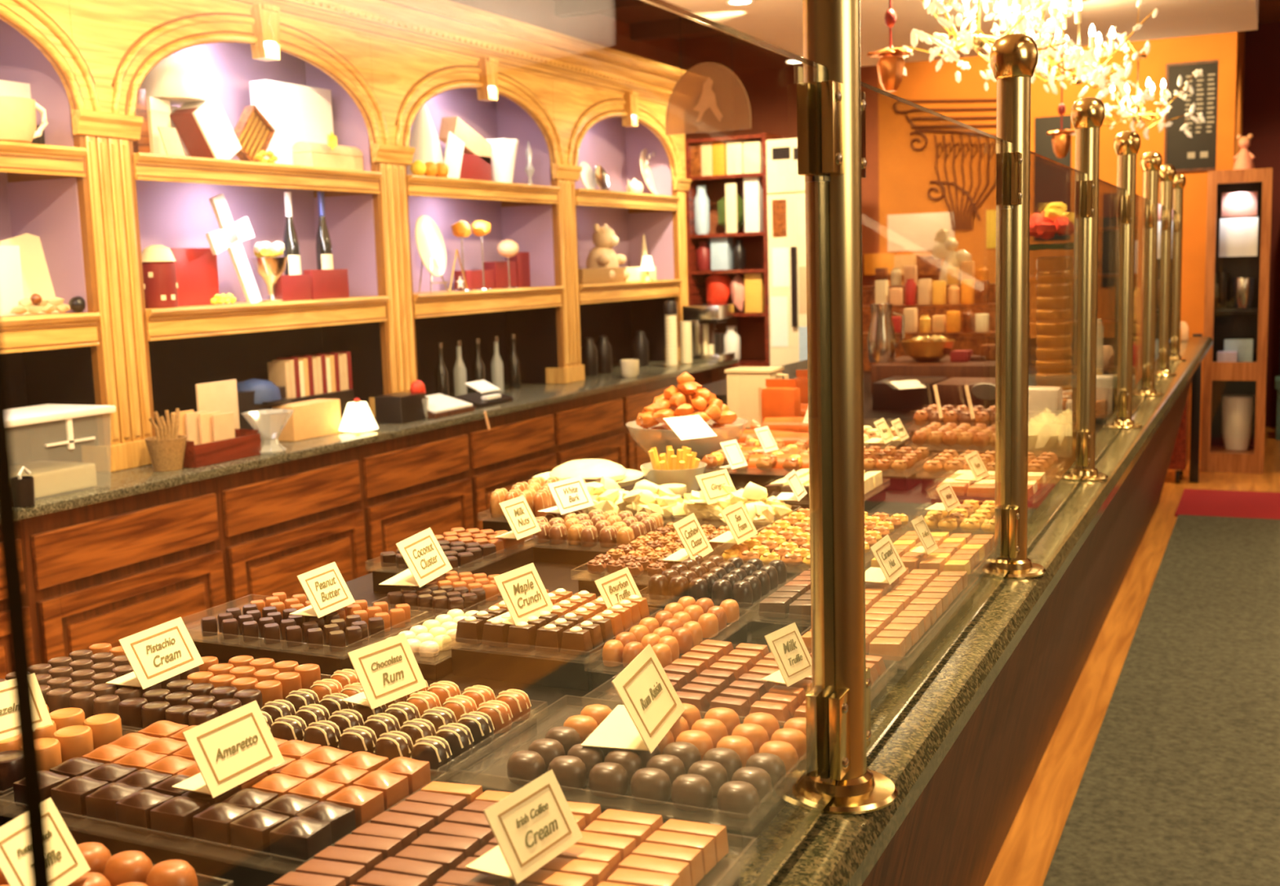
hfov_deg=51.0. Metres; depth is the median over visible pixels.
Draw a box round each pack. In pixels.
[761,378,800,423]
[794,368,808,403]
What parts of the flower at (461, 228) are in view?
stem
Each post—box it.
[789,0,897,814]
[987,33,1045,578]
[1060,97,1108,480]
[1113,130,1142,428]
[1139,151,1163,396]
[1158,164,1176,376]
[1172,173,1186,360]
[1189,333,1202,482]
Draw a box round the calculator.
[455,379,513,408]
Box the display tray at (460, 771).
[430,715,537,783]
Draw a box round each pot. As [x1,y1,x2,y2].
[710,236,733,270]
[729,272,745,311]
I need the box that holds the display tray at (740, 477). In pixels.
[694,462,790,487]
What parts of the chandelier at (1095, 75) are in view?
stem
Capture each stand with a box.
[7,404,115,497]
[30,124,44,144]
[286,389,354,420]
[533,468,643,486]
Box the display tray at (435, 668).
[413,643,459,680]
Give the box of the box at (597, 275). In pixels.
[577,266,626,284]
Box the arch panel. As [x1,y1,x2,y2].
[1034,115,1071,240]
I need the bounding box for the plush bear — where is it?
[586,223,630,279]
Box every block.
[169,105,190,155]
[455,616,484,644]
[470,610,495,623]
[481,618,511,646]
[482,605,506,616]
[493,600,508,612]
[501,613,512,625]
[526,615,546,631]
[538,610,558,624]
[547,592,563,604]
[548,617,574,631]
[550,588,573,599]
[550,604,568,617]
[553,600,577,612]
[557,612,584,625]
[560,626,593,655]
[564,595,587,606]
[568,607,595,621]
[572,590,596,602]
[574,620,603,648]
[577,602,603,614]
[586,615,613,643]
[589,597,607,610]
[595,609,623,637]
[605,604,632,631]
[613,600,640,626]
[624,594,649,619]
[663,664,697,683]
[666,672,688,691]
[671,658,706,675]
[671,681,679,691]
[675,690,710,715]
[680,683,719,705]
[681,651,716,669]
[690,644,724,662]
[690,675,728,695]
[699,639,733,655]
[699,669,736,688]
[708,696,750,721]
[709,662,745,679]
[718,655,753,673]
[720,688,759,708]
[728,648,763,666]
[728,680,767,701]
[735,642,769,659]
[737,673,775,693]
[748,666,779,684]
[748,700,791,725]
[755,659,778,668]
[760,693,799,717]
[764,652,774,660]
[768,684,805,706]
[778,679,812,694]
[793,705,805,717]
[802,674,812,679]
[866,654,885,675]
[866,662,878,681]
[870,672,874,688]
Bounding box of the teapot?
[626,177,643,193]
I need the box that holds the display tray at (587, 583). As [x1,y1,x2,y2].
[577,542,742,599]
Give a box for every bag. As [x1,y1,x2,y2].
[743,176,763,232]
[744,272,764,312]
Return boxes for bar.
[273,871,346,885]
[295,858,366,885]
[313,845,382,873]
[334,834,403,860]
[351,822,417,848]
[355,870,428,885]
[370,811,435,837]
[373,856,444,885]
[389,800,452,826]
[395,844,464,874]
[404,791,467,813]
[410,833,479,859]
[421,781,482,804]
[428,822,494,848]
[433,882,456,885]
[436,870,509,885]
[444,810,490,827]
[455,856,515,885]
[462,800,496,813]
[473,844,496,857]
[475,790,512,802]
[488,836,497,845]
[513,882,542,885]
[520,868,593,885]
[539,857,610,885]
[555,844,621,875]
[566,800,601,826]
[573,814,586,831]
[573,831,636,861]
[583,820,651,847]
[596,808,662,834]
[597,881,634,885]
[606,868,680,885]
[617,854,691,885]
[631,842,704,885]
[645,830,716,875]
[658,818,728,862]
[759,597,791,617]
[764,483,782,497]
[768,591,798,603]
[769,480,788,486]
[775,478,786,481]
[776,586,806,597]
[781,484,792,492]
[784,581,810,591]
[788,600,811,620]
[791,575,810,581]
[795,470,808,475]
[796,472,804,478]
[796,594,810,599]
[797,468,808,471]
[799,570,810,575]
[800,478,808,484]
[800,484,809,501]
[801,631,811,652]
[804,589,810,594]
[864,472,878,488]
[864,475,873,491]
[864,478,869,493]
[865,471,882,485]
[865,582,891,595]
[865,587,884,599]
[865,593,879,604]
[865,599,872,610]
[865,608,897,621]
[865,613,891,628]
[865,620,884,634]
[865,627,877,644]
[865,634,869,654]
[871,557,879,567]
[871,601,903,614]
[875,630,911,653]
[878,595,910,610]
[884,622,919,645]
[885,590,917,602]
[890,577,897,589]
[890,617,924,638]
[891,584,922,595]
[893,539,915,550]
[893,544,909,554]
[896,550,903,557]
[897,534,919,544]
[897,573,904,582]
[897,579,927,590]
[897,610,930,631]
[900,556,920,573]
[902,551,927,561]
[902,573,933,585]
[903,530,916,535]
[903,567,909,576]
[904,604,937,625]
[908,546,929,555]
[909,568,937,579]
[909,598,942,618]
[914,541,938,546]
[916,592,948,613]
[919,558,945,576]
[920,536,943,546]
[921,586,952,605]
[926,552,951,563]
[926,581,958,600]
[930,531,949,540]
[930,547,955,556]
[932,576,962,594]
[935,482,968,495]
[938,542,961,552]
[938,571,968,589]
[942,478,973,486]
[942,537,965,546]
[943,560,970,575]
[948,474,976,483]
[948,533,972,544]
[948,554,974,570]
[954,469,972,474]
[954,549,979,565]
[960,544,985,560]
[966,484,995,497]
[966,538,990,555]
[971,534,994,551]
[973,479,995,484]
[982,475,995,479]
[987,471,995,475]
[1027,471,1046,483]
[1027,475,1043,489]
[1027,480,1037,493]
[1027,484,1033,498]
[1062,397,1067,412]
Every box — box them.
[0,80,31,98]
[0,233,59,315]
[0,244,25,315]
[132,88,150,152]
[146,97,170,154]
[169,93,241,159]
[169,248,219,306]
[170,409,261,467]
[195,378,239,428]
[233,104,275,161]
[249,79,333,164]
[271,398,342,441]
[275,274,311,301]
[292,141,363,170]
[303,268,349,299]
[374,391,426,423]
[443,153,492,181]
[453,269,494,289]
[484,261,516,288]
[506,252,530,287]
[577,266,626,284]
[618,266,656,281]
[863,253,896,275]
[893,253,918,275]
[915,255,941,275]
[1218,217,1258,257]
[1221,191,1257,217]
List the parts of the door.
door, black handle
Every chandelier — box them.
[885,0,1097,83]
[972,0,1112,97]
[982,0,1157,99]
[1070,53,1204,139]
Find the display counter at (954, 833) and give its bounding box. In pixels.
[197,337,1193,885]
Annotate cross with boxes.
[205,193,262,302]
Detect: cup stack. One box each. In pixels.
[663,300,678,367]
[679,320,693,364]
[703,323,709,354]
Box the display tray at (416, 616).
[388,595,503,625]
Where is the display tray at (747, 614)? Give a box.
[646,582,786,631]
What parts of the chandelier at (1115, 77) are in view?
stem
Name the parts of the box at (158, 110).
lid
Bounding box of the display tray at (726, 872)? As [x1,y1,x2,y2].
[695,857,739,885]
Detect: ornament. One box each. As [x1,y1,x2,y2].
[327,131,337,150]
[409,160,426,175]
[423,161,437,176]
[435,161,448,177]
[497,239,519,288]
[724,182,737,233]
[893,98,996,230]
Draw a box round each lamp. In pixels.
[338,397,378,433]
[640,255,654,280]
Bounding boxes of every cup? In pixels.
[13,466,35,506]
[200,616,217,636]
[217,612,233,632]
[222,617,238,638]
[226,607,241,620]
[237,613,253,634]
[241,620,258,641]
[242,604,257,614]
[245,609,261,626]
[249,599,265,617]
[258,616,274,636]
[262,605,277,617]
[263,622,279,644]
[264,595,279,607]
[266,611,282,627]
[269,601,284,614]
[271,591,286,603]
[280,618,296,639]
[282,608,297,619]
[284,598,299,608]
[284,625,302,646]
[287,614,303,629]
[289,603,304,617]
[291,593,306,605]
[302,621,318,641]
[303,615,315,622]
[304,600,311,607]
[306,627,324,648]
[308,616,324,631]
[323,623,339,644]
[324,612,339,624]
[328,630,346,651]
[329,618,346,632]
[332,607,346,620]
[345,614,361,626]
[345,625,362,646]
[346,604,361,616]
[351,620,368,640]
[352,599,368,610]
[352,609,368,628]
[366,605,382,618]
[368,617,384,637]
[373,601,388,613]
[373,612,390,631]
[380,551,395,566]
[387,591,403,608]
[389,608,405,627]
[395,552,408,568]
[395,603,410,622]
[400,586,416,595]
[402,592,417,609]
[409,584,424,594]
[417,588,431,595]
[417,593,432,611]
[423,583,439,591]
[424,578,437,585]
[431,589,446,596]
[432,595,448,613]
[434,534,444,540]
[435,574,444,581]
[437,539,450,548]
[437,579,452,589]
[439,585,453,592]
[440,545,450,551]
[443,531,457,537]
[444,535,458,543]
[444,550,457,557]
[444,570,457,577]
[444,575,459,582]
[446,555,457,571]
[446,591,461,598]
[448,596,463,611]
[449,541,465,547]
[450,527,465,533]
[450,546,465,553]
[452,581,466,587]
[453,586,468,595]
[457,532,472,537]
[457,537,472,543]
[457,551,474,568]
[458,571,472,581]
[460,576,475,585]
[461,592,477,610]
[465,528,479,534]
[465,542,479,551]
[466,546,482,562]
[466,582,482,592]
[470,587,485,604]
[471,533,487,539]
[472,537,488,545]
[472,573,487,580]
[475,577,489,584]
[479,528,494,535]
[480,542,496,558]
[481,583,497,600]
[486,533,502,540]
[487,573,498,581]
[488,538,503,553]
[488,579,501,595]
[494,529,508,534]
[502,537,518,550]
[518,537,524,545]
[708,343,715,354]
[1230,276,1256,307]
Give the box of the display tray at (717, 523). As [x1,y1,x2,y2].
[586,512,777,535]
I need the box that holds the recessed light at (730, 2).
[725,0,754,4]
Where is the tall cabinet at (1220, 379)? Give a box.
[1200,167,1272,473]
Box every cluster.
[586,559,606,574]
[594,553,613,568]
[606,548,626,560]
[606,559,625,573]
[615,544,634,554]
[617,554,635,563]
[623,561,644,577]
[626,550,644,557]
[628,539,645,551]
[633,555,653,571]
[635,535,653,543]
[635,545,653,555]
[645,530,662,541]
[645,540,664,550]
[645,551,663,562]
[646,562,666,576]
[653,546,672,555]
[654,526,671,536]
[655,556,675,568]
[656,536,674,546]
[663,552,681,564]
[664,531,679,542]
[664,542,683,553]
[665,522,675,532]
[674,537,684,547]
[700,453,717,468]
[701,524,716,533]
[702,528,710,535]
[705,534,719,549]
[710,451,724,466]
[710,530,725,544]
[716,448,728,463]
[716,525,730,531]
[721,548,741,560]
[728,543,748,552]
[735,457,746,469]
[737,442,746,446]
[738,550,759,563]
[742,452,750,466]
[742,537,759,551]
[743,440,755,446]
[743,449,755,455]
[747,438,759,446]
[749,534,767,542]
[750,545,769,558]
[751,448,763,453]
[755,456,772,471]
[757,528,776,538]
[758,539,777,552]
[759,551,780,564]
[764,453,777,466]
[764,524,782,533]
[766,534,786,546]
[771,450,784,453]
[771,546,791,559]
[773,520,790,530]
[774,438,785,447]
[776,530,794,542]
[777,448,789,453]
[779,446,790,449]
[779,542,798,551]
[780,515,797,526]
[781,552,802,566]
[782,457,799,471]
[784,525,802,534]
[786,444,797,448]
[787,535,807,548]
[788,454,802,467]
[788,511,805,522]
[791,547,809,560]
[792,521,809,531]
[793,441,806,449]
[794,439,808,449]
[794,531,809,541]
[795,507,809,517]
[798,448,808,453]
[799,452,808,454]
[799,542,809,549]
[800,516,809,524]
[802,527,809,533]
[802,554,810,567]
[863,425,871,431]
[863,431,875,444]
[863,433,868,445]
[863,448,875,455]
[863,451,871,459]
[863,457,875,471]
[864,511,868,518]
[864,515,880,524]
[864,520,875,530]
[864,530,882,542]
[864,534,876,547]
[864,541,870,553]
[866,427,878,434]
[867,455,879,462]
[869,445,880,452]
[871,434,885,447]
[871,511,888,520]
[871,525,889,537]
[874,452,886,458]
[875,458,890,471]
[875,520,894,532]
[879,448,891,456]
[882,455,894,467]
[882,516,902,528]
[884,445,897,453]
[889,428,896,436]
[890,452,903,460]
[890,513,908,524]
[891,459,906,472]
[895,449,907,456]
[900,446,911,453]
[902,456,915,468]
[904,453,917,464]
[909,449,922,462]
[911,430,927,446]
[913,409,928,426]
[916,446,928,458]
[920,427,932,443]
[922,406,933,423]
[923,459,942,474]
[924,515,939,530]
[925,424,937,431]
[925,511,942,520]
[927,431,942,447]
[928,404,937,410]
[928,409,943,424]
[929,422,942,428]
[931,456,948,470]
[931,510,947,517]
[934,407,947,423]
[936,427,948,443]
[936,452,953,460]
[937,516,957,532]
[940,425,952,431]
[942,404,954,411]
[942,410,958,424]
[942,431,957,447]
[942,448,959,457]
[943,459,963,474]
[945,422,956,428]
[947,512,964,527]
[948,507,968,518]
[951,407,963,424]
[951,427,962,444]
[951,456,966,470]
[955,404,968,411]
[955,425,967,431]
[956,503,973,517]
[957,431,973,447]
[958,410,974,425]
[958,452,968,457]
[959,422,970,429]
[960,517,979,533]
[962,462,970,470]
[962,499,979,513]
[964,449,980,454]
[966,428,978,444]
[968,408,979,424]
[968,513,986,528]
[970,426,982,432]
[973,404,984,412]
[973,411,990,426]
[973,431,988,448]
[974,509,991,519]
[975,422,986,429]
[978,504,995,516]
[979,453,994,462]
[980,457,987,466]
[980,519,995,534]
[981,429,993,444]
[982,408,994,425]
[982,449,995,457]
[982,500,995,506]
[985,461,995,471]
[986,426,995,433]
[988,404,995,412]
[989,432,995,447]
[990,412,995,424]
[1027,451,1036,459]
[1027,455,1032,463]
[1027,462,1044,471]
[1029,458,1048,471]
[1035,454,1053,469]
[1040,451,1058,463]
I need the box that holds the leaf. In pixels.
[986,209,995,248]
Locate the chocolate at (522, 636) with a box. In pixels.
[506,621,537,649]
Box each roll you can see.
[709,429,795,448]
[710,446,804,453]
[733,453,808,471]
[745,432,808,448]
[750,417,808,432]
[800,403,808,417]
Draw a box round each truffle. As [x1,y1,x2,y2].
[0,870,8,884]
[67,871,111,885]
[77,841,111,874]
[102,850,152,885]
[117,881,147,885]
[146,859,198,885]
[261,699,295,722]
[261,711,273,729]
[270,715,306,741]
[285,688,319,711]
[295,703,329,727]
[302,720,341,748]
[310,678,342,701]
[319,693,353,716]
[328,708,364,733]
[330,668,359,688]
[337,725,377,754]
[340,682,363,705]
[352,698,386,721]
[364,712,399,739]
[373,730,413,760]
[385,695,408,708]
[385,702,421,727]
[397,630,416,639]
[399,718,435,745]
[406,680,428,697]
[406,690,441,717]
[407,638,421,654]
[409,625,428,635]
[410,735,452,773]
[415,632,434,643]
[418,640,439,657]
[421,706,457,732]
[422,619,440,631]
[426,680,461,706]
[428,626,446,637]
[432,634,452,650]
[435,613,452,624]
[435,722,474,759]
[440,621,457,631]
[442,694,477,721]
[445,628,461,644]
[446,608,464,619]
[452,615,466,623]
[457,711,494,746]
[462,684,496,707]
[463,610,478,616]
[475,699,512,733]
[489,488,507,517]
[495,688,531,721]
[504,488,521,518]
[506,750,546,784]
[511,481,528,491]
[517,488,536,513]
[524,533,534,542]
[525,482,541,492]
[527,476,545,486]
[528,737,564,771]
[532,488,551,518]
[533,521,551,542]
[535,516,547,523]
[540,482,551,490]
[543,475,559,484]
[544,512,559,522]
[545,726,581,755]
[547,755,586,790]
[548,489,556,506]
[548,517,564,526]
[548,523,567,543]
[560,511,576,523]
[563,715,598,743]
[564,517,579,533]
[567,523,583,544]
[567,743,604,777]
[572,508,586,515]
[575,513,590,521]
[577,519,593,526]
[579,524,598,546]
[580,703,612,725]
[584,733,620,756]
[587,509,603,519]
[588,761,629,797]
[590,514,605,526]
[595,520,610,540]
[599,525,617,546]
[602,510,617,519]
[602,639,623,666]
[604,748,643,782]
[606,515,622,525]
[612,521,626,531]
[614,631,636,647]
[616,526,634,546]
[617,510,633,520]
[621,516,637,526]
[622,641,644,667]
[629,521,646,539]
[629,624,649,642]
[630,745,660,768]
[630,767,671,804]
[634,511,648,521]
[638,617,659,633]
[640,516,657,533]
[640,633,660,648]
[645,754,685,784]
[648,512,663,528]
[648,573,668,599]
[652,626,672,638]
[652,643,672,668]
[654,610,672,626]
[657,635,679,661]
[657,729,674,754]
[661,568,679,586]
[661,617,682,632]
[662,741,701,773]
[663,602,684,616]
[668,575,688,600]
[669,715,688,742]
[671,563,688,575]
[671,626,693,653]
[671,773,713,810]
[672,611,691,626]
[675,729,713,760]
[677,595,696,609]
[680,569,697,584]
[680,702,701,729]
[681,558,697,569]
[683,604,703,622]
[683,621,702,646]
[687,760,728,795]
[688,554,704,564]
[688,577,709,601]
[689,564,706,577]
[691,718,728,747]
[694,597,714,613]
[697,613,719,638]
[700,560,716,572]
[701,572,719,598]
[702,747,742,781]
[704,706,740,735]
[706,605,726,630]
[707,555,724,566]
[709,566,726,578]
[711,578,732,604]
[715,735,754,767]
[716,780,759,818]
[718,561,735,573]
[720,599,739,622]
[722,573,740,587]
[727,556,744,568]
[729,568,746,580]
[731,723,768,753]
[731,766,773,802]
[732,580,753,606]
[739,563,757,576]
[742,575,761,601]
[742,711,779,741]
[745,752,786,787]
[746,558,764,569]
[751,569,770,595]
[758,740,798,774]
[760,564,777,590]
[768,559,786,583]
[770,728,806,760]
[783,717,806,736]
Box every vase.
[242,408,293,454]
[485,137,518,182]
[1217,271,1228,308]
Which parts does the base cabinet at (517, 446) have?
door panel, drawer, door, door frame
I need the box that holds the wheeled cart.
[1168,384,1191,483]
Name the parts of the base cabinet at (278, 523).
drawer, door, door frame, door panel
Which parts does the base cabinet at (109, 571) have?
drawer, door, door frame, door panel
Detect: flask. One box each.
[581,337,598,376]
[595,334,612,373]
[632,329,648,366]
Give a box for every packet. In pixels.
[875,267,888,280]
[875,280,888,303]
[889,287,902,305]
[891,316,901,333]
[903,265,916,285]
[903,307,917,333]
[918,278,931,305]
[932,280,946,304]
[932,315,946,332]
[946,267,959,284]
[946,311,960,332]
[950,349,973,361]
[961,261,974,279]
[961,279,974,304]
[970,355,986,360]
[975,280,989,303]
[975,313,989,332]
[980,343,995,359]
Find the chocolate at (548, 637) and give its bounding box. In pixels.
[534,623,564,652]
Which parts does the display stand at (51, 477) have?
lid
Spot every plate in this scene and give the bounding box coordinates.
[414,214,448,293]
[579,161,595,189]
[593,164,610,191]
[640,148,657,194]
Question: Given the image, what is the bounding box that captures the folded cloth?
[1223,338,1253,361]
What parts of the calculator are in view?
casing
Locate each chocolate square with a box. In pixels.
[13,770,70,807]
[49,756,104,778]
[50,775,108,817]
[81,744,135,764]
[82,763,137,783]
[85,782,144,823]
[107,732,159,750]
[112,750,167,769]
[115,768,172,790]
[115,789,173,832]
[137,720,188,737]
[137,737,187,755]
[145,755,195,776]
[150,795,210,839]
[151,774,191,796]
[168,724,197,741]
[172,745,195,760]
[176,763,199,776]
[181,786,239,805]
[192,802,253,847]
[221,788,279,810]
[229,808,290,855]
[236,772,267,790]
[250,773,306,796]
[260,793,319,817]
[263,755,296,775]
[269,816,332,862]
[273,737,288,746]
[275,759,330,779]
[278,739,321,759]
[287,777,344,801]
[295,800,355,845]
[299,746,352,767]
[314,764,368,787]
[325,785,384,827]
[335,751,389,773]
[352,769,408,811]
[377,756,431,795]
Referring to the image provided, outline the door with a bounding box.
[766,137,807,366]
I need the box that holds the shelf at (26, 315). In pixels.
[0,312,84,317]
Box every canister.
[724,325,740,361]
[724,365,788,428]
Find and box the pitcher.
[866,302,904,362]
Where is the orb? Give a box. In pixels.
[68,295,85,311]
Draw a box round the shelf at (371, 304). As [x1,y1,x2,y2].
[146,295,382,310]
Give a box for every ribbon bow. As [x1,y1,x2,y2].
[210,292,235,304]
[254,149,277,163]
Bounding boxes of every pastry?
[635,413,648,428]
[638,427,650,440]
[640,411,659,427]
[642,402,654,413]
[643,427,663,444]
[649,431,665,444]
[650,425,664,429]
[653,393,668,402]
[653,399,672,412]
[653,408,676,422]
[655,426,665,431]
[662,431,673,445]
[663,385,679,400]
[664,416,676,431]
[667,431,691,447]
[669,392,685,408]
[673,403,695,416]
[676,371,694,384]
[676,381,697,395]
[679,391,689,401]
[685,395,692,405]
[687,381,702,395]
[688,411,711,422]
[690,395,706,411]
[691,387,711,400]
[691,437,707,444]
[704,404,721,419]
[706,392,716,402]
[706,397,723,409]
[707,428,726,444]
[711,422,724,426]
[714,409,737,424]
[717,426,733,440]
[720,404,729,411]
[723,425,742,439]
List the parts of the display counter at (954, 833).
panel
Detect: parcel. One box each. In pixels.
[1028,386,1062,421]
[1217,351,1237,361]
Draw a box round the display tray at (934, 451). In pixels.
[911,441,995,459]
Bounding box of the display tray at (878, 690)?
[602,653,886,728]
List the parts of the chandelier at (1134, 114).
stem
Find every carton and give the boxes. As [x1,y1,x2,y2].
[690,142,701,176]
[700,142,712,176]
[711,141,726,175]
[726,141,745,174]
[742,140,762,173]
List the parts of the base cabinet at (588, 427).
drawer, door, door frame, door panel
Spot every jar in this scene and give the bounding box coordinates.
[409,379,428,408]
[696,240,711,270]
[706,269,731,304]
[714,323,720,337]
[890,267,901,285]
[905,278,915,305]
[919,315,930,332]
[947,284,959,304]
[962,308,973,332]
[977,266,987,280]
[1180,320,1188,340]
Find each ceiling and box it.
[449,0,678,67]
[554,0,1279,41]
[664,0,1258,66]
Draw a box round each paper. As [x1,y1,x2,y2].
[770,296,788,346]
[772,146,790,159]
[772,199,786,236]
[772,247,789,286]
[793,147,797,159]
[797,199,805,235]
[798,266,806,313]
[798,326,807,360]
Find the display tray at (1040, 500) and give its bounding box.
[931,483,1050,524]
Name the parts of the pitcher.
handle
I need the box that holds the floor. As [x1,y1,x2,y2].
[984,426,1279,885]
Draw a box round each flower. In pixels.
[9,293,70,314]
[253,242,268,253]
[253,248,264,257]
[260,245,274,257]
[262,240,271,245]
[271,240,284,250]
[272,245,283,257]
[450,220,473,290]
[471,220,492,289]
[911,29,929,37]
[928,46,941,53]
[931,32,949,48]
[937,8,950,13]
[941,53,952,62]
[945,0,956,9]
[951,2,966,13]
[956,29,970,40]
[956,60,970,69]
[964,15,975,22]
[966,4,977,17]
[984,13,995,21]
[991,26,1003,31]
[994,0,1007,14]
[1000,6,1012,17]
[1008,12,1018,25]
[1021,6,1039,13]
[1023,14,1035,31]
[1031,16,1044,25]
[1034,36,1048,48]
[1037,44,1048,59]
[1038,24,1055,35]
[1040,70,1048,79]
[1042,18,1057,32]
[1046,19,1066,26]
[1057,74,1066,80]
[1059,7,1074,17]
[1059,61,1071,71]
[1061,38,1075,47]
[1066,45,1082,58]
[1073,53,1088,63]
[1080,71,1094,82]
[1090,74,1101,85]
[1093,48,1106,57]
[1093,66,1103,82]
[1093,79,1106,86]
[1097,88,1109,99]
[1104,102,1111,112]
[1110,71,1123,82]
[1110,105,1119,108]
[1112,62,1124,71]
[1114,66,1122,73]
[1119,42,1129,53]
[1126,80,1137,87]
[1133,23,1142,31]
[1141,93,1153,100]
[1162,105,1170,115]
[1164,89,1171,97]
[1164,121,1172,127]
[1173,89,1184,98]
[1192,69,1202,75]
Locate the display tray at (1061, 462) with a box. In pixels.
[1027,445,1066,470]
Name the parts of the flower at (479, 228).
stem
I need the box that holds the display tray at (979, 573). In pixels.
[866,549,994,591]
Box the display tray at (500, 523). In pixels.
[482,511,572,531]
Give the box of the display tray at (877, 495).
[783,486,885,512]
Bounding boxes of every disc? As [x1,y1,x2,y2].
[0,735,18,751]
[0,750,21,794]
[4,672,12,679]
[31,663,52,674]
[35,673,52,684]
[36,720,56,738]
[38,737,62,771]
[39,684,51,703]
[45,688,72,713]
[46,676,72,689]
[47,656,72,667]
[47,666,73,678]
[48,707,84,730]
[53,724,93,762]
[68,648,93,661]
[68,658,93,671]
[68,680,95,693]
[69,691,96,719]
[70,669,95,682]
[83,713,122,749]
[88,642,111,654]
[89,652,114,664]
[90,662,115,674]
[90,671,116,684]
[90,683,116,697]
[93,694,119,715]
[109,645,124,657]
[111,654,129,666]
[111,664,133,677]
[114,676,130,689]
[114,685,141,702]
[118,697,147,729]
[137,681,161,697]
[141,701,170,728]
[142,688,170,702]
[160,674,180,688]
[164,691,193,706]
[164,704,194,725]
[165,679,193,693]
[179,666,199,679]
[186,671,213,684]
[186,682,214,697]
[186,694,216,710]
[188,707,218,726]
[198,656,218,671]
[207,662,234,675]
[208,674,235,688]
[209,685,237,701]
[212,697,241,715]
[227,655,253,667]
[229,666,256,679]
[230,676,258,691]
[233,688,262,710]
[248,657,275,671]
[253,668,279,682]
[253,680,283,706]
[272,660,298,673]
[273,671,302,700]
[293,663,320,689]
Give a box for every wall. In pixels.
[0,0,1177,885]
[677,33,1237,460]
[1242,21,1279,426]
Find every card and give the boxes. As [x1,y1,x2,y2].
[0,672,53,740]
[0,797,90,885]
[105,616,204,688]
[157,125,185,155]
[171,699,284,798]
[289,561,355,617]
[342,632,426,709]
[378,527,452,586]
[465,769,583,884]
[486,562,553,626]
[495,495,541,540]
[537,475,594,514]
[581,644,684,753]
[594,566,642,608]
[662,414,716,439]
[662,512,713,561]
[685,468,736,504]
[708,501,757,544]
[719,439,747,469]
[753,426,778,452]
[760,622,812,686]
[776,469,807,501]
[802,408,808,422]
[863,417,893,444]
[865,534,906,584]
[888,379,926,389]
[890,417,909,441]
[910,515,938,554]
[924,481,960,511]
[953,450,989,481]
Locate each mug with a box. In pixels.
[0,95,48,142]
[620,359,639,377]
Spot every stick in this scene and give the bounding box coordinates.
[648,449,663,485]
[649,447,660,466]
[656,458,663,482]
[658,454,670,483]
[659,453,669,477]
[659,460,669,484]
[666,445,672,473]
[667,448,674,483]
[671,454,677,483]
[676,448,683,472]
[676,460,684,484]
[681,445,688,457]
[682,453,692,485]
[684,447,691,461]
[686,457,700,493]
[688,451,697,477]
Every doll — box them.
[931,228,972,284]
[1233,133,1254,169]
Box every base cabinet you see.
[0,520,34,679]
[21,477,226,664]
[215,446,367,610]
[357,422,473,573]
[466,404,556,529]
[551,388,626,468]
[621,376,678,474]
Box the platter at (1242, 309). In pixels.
[1215,307,1257,313]
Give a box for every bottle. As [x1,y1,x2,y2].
[282,191,301,275]
[315,191,333,269]
[434,342,448,395]
[453,340,466,386]
[471,337,484,392]
[490,335,504,391]
[507,333,520,388]
[693,185,710,234]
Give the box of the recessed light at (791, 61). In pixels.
[786,59,802,63]
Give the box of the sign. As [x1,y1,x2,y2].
[665,15,751,134]
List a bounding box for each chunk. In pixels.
[585,481,605,495]
[585,484,594,495]
[586,499,598,513]
[590,494,599,502]
[591,499,614,512]
[598,488,619,502]
[600,475,620,490]
[612,499,622,515]
[613,495,622,504]
[616,499,627,511]
[618,490,629,495]
[622,489,641,502]
[622,491,629,504]
[625,502,642,515]
[630,500,639,509]
[632,479,658,493]
[635,488,659,503]
[635,504,652,515]
[647,502,663,518]
[655,495,677,506]
[656,484,675,497]
[660,502,676,519]
[670,495,683,502]
[671,502,685,518]
[682,502,703,519]
[684,493,691,500]
[690,490,701,502]
[690,504,704,520]
[697,502,707,516]
[697,503,715,516]
[699,490,705,499]
[706,502,722,511]
[707,504,720,519]
[716,497,731,509]
[720,484,734,493]
[720,517,727,525]
[729,491,750,502]
[730,501,745,506]
[734,488,744,493]
[742,481,767,500]
[745,501,768,521]
[746,499,759,502]
[750,502,762,515]
[752,514,770,525]
[760,494,767,502]
[760,506,773,524]
[764,495,780,505]
[766,503,775,516]
[770,505,792,519]
[771,502,791,508]
[1027,425,1038,449]
[1028,417,1041,428]
[1028,421,1040,445]
[1033,415,1045,426]
[1035,424,1058,452]
[1038,412,1048,422]
[1040,420,1058,431]
[1041,407,1056,417]
[1043,409,1055,419]
[1048,417,1060,428]
[1052,424,1066,452]
[1053,415,1066,426]
[1058,412,1067,422]
[1062,410,1067,418]
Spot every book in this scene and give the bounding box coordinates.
[267,361,291,398]
[271,359,296,398]
[276,357,300,397]
[290,355,314,395]
[297,358,310,395]
[298,360,305,396]
[304,354,327,393]
[311,356,323,394]
[311,358,319,395]
[317,352,340,391]
[324,355,336,391]
[325,356,331,392]
[329,351,352,389]
[337,353,348,390]
[337,355,344,391]
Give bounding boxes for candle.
[948,0,955,6]
[962,0,968,17]
[1000,13,1005,31]
[1001,0,1007,13]
[1012,0,1019,14]
[1015,0,1022,5]
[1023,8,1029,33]
[1051,0,1057,20]
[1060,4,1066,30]
[1075,0,1081,23]
[1088,24,1095,47]
[1095,32,1102,54]
[1109,26,1115,49]
[1110,85,1114,100]
[1124,84,1128,101]
[1146,77,1151,94]
[1150,81,1154,98]
[1160,79,1165,96]
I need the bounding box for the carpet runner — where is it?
[1042,488,1279,885]
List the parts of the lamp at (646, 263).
lamp shade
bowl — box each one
[251,240,288,302]
[626,417,747,459]
[640,464,706,492]
[900,334,955,361]

